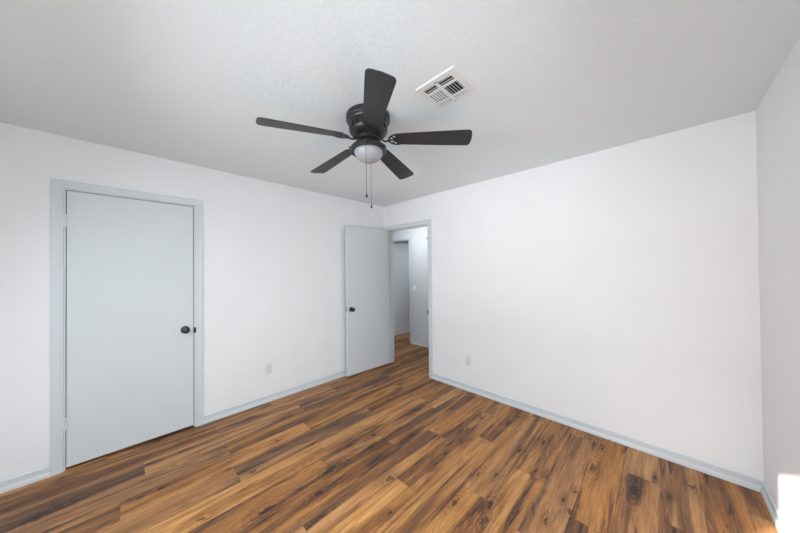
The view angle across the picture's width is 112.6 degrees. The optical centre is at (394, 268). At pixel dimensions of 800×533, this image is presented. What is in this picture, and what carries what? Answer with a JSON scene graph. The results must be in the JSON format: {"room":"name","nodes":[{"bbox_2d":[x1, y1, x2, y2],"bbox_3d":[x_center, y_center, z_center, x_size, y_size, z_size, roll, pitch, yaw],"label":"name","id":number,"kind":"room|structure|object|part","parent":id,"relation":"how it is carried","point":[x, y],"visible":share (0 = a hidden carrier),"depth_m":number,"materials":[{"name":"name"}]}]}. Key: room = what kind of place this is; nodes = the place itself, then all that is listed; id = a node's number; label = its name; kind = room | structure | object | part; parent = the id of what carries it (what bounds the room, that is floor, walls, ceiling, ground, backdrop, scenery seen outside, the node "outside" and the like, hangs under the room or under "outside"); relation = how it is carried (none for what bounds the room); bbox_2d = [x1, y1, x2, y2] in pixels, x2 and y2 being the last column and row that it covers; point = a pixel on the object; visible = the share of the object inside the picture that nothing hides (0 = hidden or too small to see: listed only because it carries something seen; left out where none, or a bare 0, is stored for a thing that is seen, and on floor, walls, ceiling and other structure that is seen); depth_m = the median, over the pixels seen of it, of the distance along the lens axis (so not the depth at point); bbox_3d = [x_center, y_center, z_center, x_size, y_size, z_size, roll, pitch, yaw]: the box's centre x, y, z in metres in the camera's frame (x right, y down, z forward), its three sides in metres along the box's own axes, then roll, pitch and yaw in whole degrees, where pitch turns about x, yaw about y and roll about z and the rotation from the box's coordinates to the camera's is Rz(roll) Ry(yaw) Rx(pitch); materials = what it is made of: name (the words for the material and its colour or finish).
{"room":"empty bedroom","nodes":[
{"label":"empty bedroom","id":0,"kind":"room"},
{"bbox_2d":[0,122,383,480],"bbox_3d":[-1.558,0.253,2.883,0.120,2.440,3.840,-1,-1,45],"label":"wall","id":1,"kind":"structure","parent":0,"point":[274,286],"depth_m":2.62,"materials":[{"name":"white paint"}]},
{"bbox_2d":[50,178,202,476],"bbox_3d":[-2.172,0.415,2.254,0.136,2.115,0.892,-1,-1,45],"label":"door frame","id":2,"kind":"structure","parent":1,"relation":"attached to","point":[59,188],"depth_m":1.94,"materials":[{"name":"blue paint"}]},
{"bbox_2d":[63,191,193,467],"bbox_3d":[-2.131,0.440,2.202,0.104,2.028,0.766,-1,-1,45],"label":"door","id":3,"kind":"structure","parent":1,"relation":"in","point":[130,347],"depth_m":2.17,"materials":[{"name":"blue paint"}]},
{"bbox_3d":[-1.891,0.560,2.417,0.066,0.066,0.066,-1,-1,45],"label":"knob","id":4,"kind":"part","parent":3,"relation":"part of","materials":[{"name":"black metal"}]},
{"bbox_2d":[0,370,345,493],"bbox_3d":[-1.449,1.435,2.873,0.017,0.074,3.700,-1,-1,45],"label":"baseboard","id":5,"kind":"structure","parent":1,"relation":"attached to","point":[9,484],"depth_m":2.67,"materials":[{"name":"blue paint"}]},
{"bbox_2d":[265,363,271,374],"bbox_3d":[-1.387,1.113,2.947,0.008,0.115,0.070,-1,-1,45],"label":"wall outlet","id":6,"kind":"object","parent":1,"relation":"attached to","point":[268,367],"visible":1,"depth_m":2.94,"materials":[{"name":"white plastic"}]},
{"bbox_2d":[0,332,777,532],"bbox_3d":[0.139,1.460,3.308,5.649,0.001,6.840,-1,-1,45],"label":"floor","id":7,"kind":"structure","parent":0,"point":[393,447],"depth_m":1.82,"materials":[{"name":"brown wood"}]},
{"bbox_2d":[0,0,799,206],"bbox_3d":[0.115,-1.030,3.331,5.649,0.100,6.840,-1,-1,45],"label":"ceiling","id":8,"kind":"structure","parent":0,"point":[184,81],"depth_m":1.36,"materials":[{"name":"white paint"}]},
{"bbox_2d":[256,68,471,207],"bbox_3d":[-0.145,-0.706,1.781,1.262,0.573,1.207,-1,-1,26],"label":"ceiling fan","id":9,"kind":"object","parent":8,"relation":"hanging from","point":[368,122],"visible":1,"depth_m":1.64,"materials":[{"name":"black metal"}]},
{"bbox_3d":[-0.534,-0.809,1.541,0.476,0.006,0.136,-5,13,-28],"label":"blade","id":10,"kind":"part","parent":9,"relation":"part of","materials":[{"name":"black wood"}]},
{"bbox_3d":[-0.468,-0.804,2.025,0.476,0.006,0.136,-7,7,44],"label":"blade","id":11,"kind":"part","parent":9,"relation":"part of","materials":[{"name":"black wood"}]},
{"bbox_3d":[-0.167,-0.729,1.736,0.187,0.082,0.187,-2,-1,45],"label":"lamp shade","id":12,"kind":"part","parent":9,"relation":"part of","materials":[{"name":"white glass"}]},
{"bbox_3d":[-0.094,-0.819,1.329,0.136,0.006,0.476,11,1,-11],"label":"blade","id":13,"kind":"part","parent":9,"relation":"part of","materials":[{"name":"black wood"}]},
{"bbox_3d":[0.013,-0.810,2.111,0.136,0.006,0.476,-14,-10,24],"label":"blade","id":14,"kind":"part","parent":9,"relation":"part of","materials":[{"name":"black wood"}]},
{"bbox_3d":[0.244,-0.820,1.681,0.476,0.006,0.136,3,-12,8],"label":"blade","id":15,"kind":"part","parent":9,"relation":"part of","materials":[{"name":"black wood"}]},
{"bbox_2d":[416,65,477,108],"bbox_3d":[0.292,-0.989,1.482,0.246,0.020,0.244,-1,-1,45],"label":"ceiling vent","id":16,"kind":"object","parent":8,"relation":"in","point":[451,83],"visible":1,"depth_m":1.47,"materials":[{"name":"white metal"}]},
{"bbox_2d":[393,226,428,343],"bbox_3d":[0.792,0.248,4.868,4.400,2.440,0.120,-1,-1,45],"label":"wall","id":17,"kind":"structure","parent":0,"point":[419,244],"depth_m":5.09,"materials":[{"name":"white paint"}]},
{"bbox_2d":[393,243,409,335],"bbox_3d":[0.199,0.455,5.977,0.597,2.026,0.104,0,-1,-44],"label":"door","id":18,"kind":"structure","parent":17,"relation":"in","point":[400,251],"depth_m":5.96,"materials":[{"name":"blue paint"}]},
{"bbox_2d":[393,236,411,343],"bbox_3d":[0.112,0.430,5.537,0.753,2.103,0.136,-1,-1,45],"label":"door frame","id":19,"kind":"structure","parent":17,"relation":"attached to","point":[403,239],"depth_m":5.24,"materials":[{"name":"blue paint"}]},
{"bbox_2d":[412,340,428,347],"bbox_3d":[1.329,1.420,4.237,2.780,0.074,0.017,-1,-1,45],"label":"baseboard","id":20,"kind":"structure","parent":17,"relation":"attached to","point":[414,342],"depth_m":5.06,"materials":[{"name":"blue paint"}]},
{"bbox_2d":[384,111,763,480],"bbox_3d":[0.467,0.240,3.659,5.649,2.440,0.120,-1,-1,45],"label":"wall","id":21,"kind":"structure","parent":0,"point":[615,289],"depth_m":2.19,"materials":[{"name":"white paint"}]},
{"bbox_2d":[345,226,389,375],"bbox_3d":[-0.349,0.438,3.837,0.779,2.032,0.115,0,-1,-42],"label":"door","id":22,"kind":"structure","parent":21,"relation":"in","point":[366,249],"depth_m":3.81,"materials":[{"name":"blue paint"}]},
{"bbox_2d":[384,219,432,378],"bbox_3d":[0.218,0.406,3.896,0.909,2.117,0.136,-1,-1,45],"label":"door frame","id":23,"kind":"structure","parent":21,"relation":"attached to","point":[423,223],"depth_m":3.83,"materials":[{"name":"blue paint"}]},
{"bbox_2d":[432,293,435,301],"bbox_3d":[0.521,0.378,3.508,0.070,0.115,0.016,-1,-1,45],"label":"light switch","id":24,"kind":"object","parent":21,"relation":"attached to","point":[433,294],"visible":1,"depth_m":3.50,"materials":[{"name":"white plastic"}]},
{"bbox_2d":[466,356,470,366],"bbox_3d":[0.876,1.100,3.160,0.070,0.115,0.008,-1,-1,45],"label":"wall outlet","id":25,"kind":"object","parent":21,"relation":"attached to","point":[468,359],"visible":1,"depth_m":3.15,"materials":[{"name":"white plastic"}]},
{"bbox_2d":[432,373,762,491],"bbox_3d":[1.425,1.404,2.605,2.596,0.074,0.017,-1,-1,45],"label":"baseboard","id":26,"kind":"structure","parent":21,"relation":"attached to","point":[734,477],"depth_m":2.16,"materials":[{"name":"blue paint"}]},
{"bbox_2d":[756,38,799,532],"bbox_3d":[1.023,0.204,0.304,0.120,2.440,3.840,-1,-1,45],"label":"wall","id":27,"kind":"structure","parent":0,"point":[778,112],"depth_m":1.40,"materials":[{"name":"white paint"}]},
{"bbox_2d":[760,481,788,532],"bbox_3d":[1.036,1.387,0.391,0.017,0.074,3.700,-1,-1,45],"label":"baseboard","id":28,"kind":"structure","parent":27,"relation":"attached to","point":[776,517],"depth_m":1.52,"materials":[{"name":"blue paint"}]}
]}

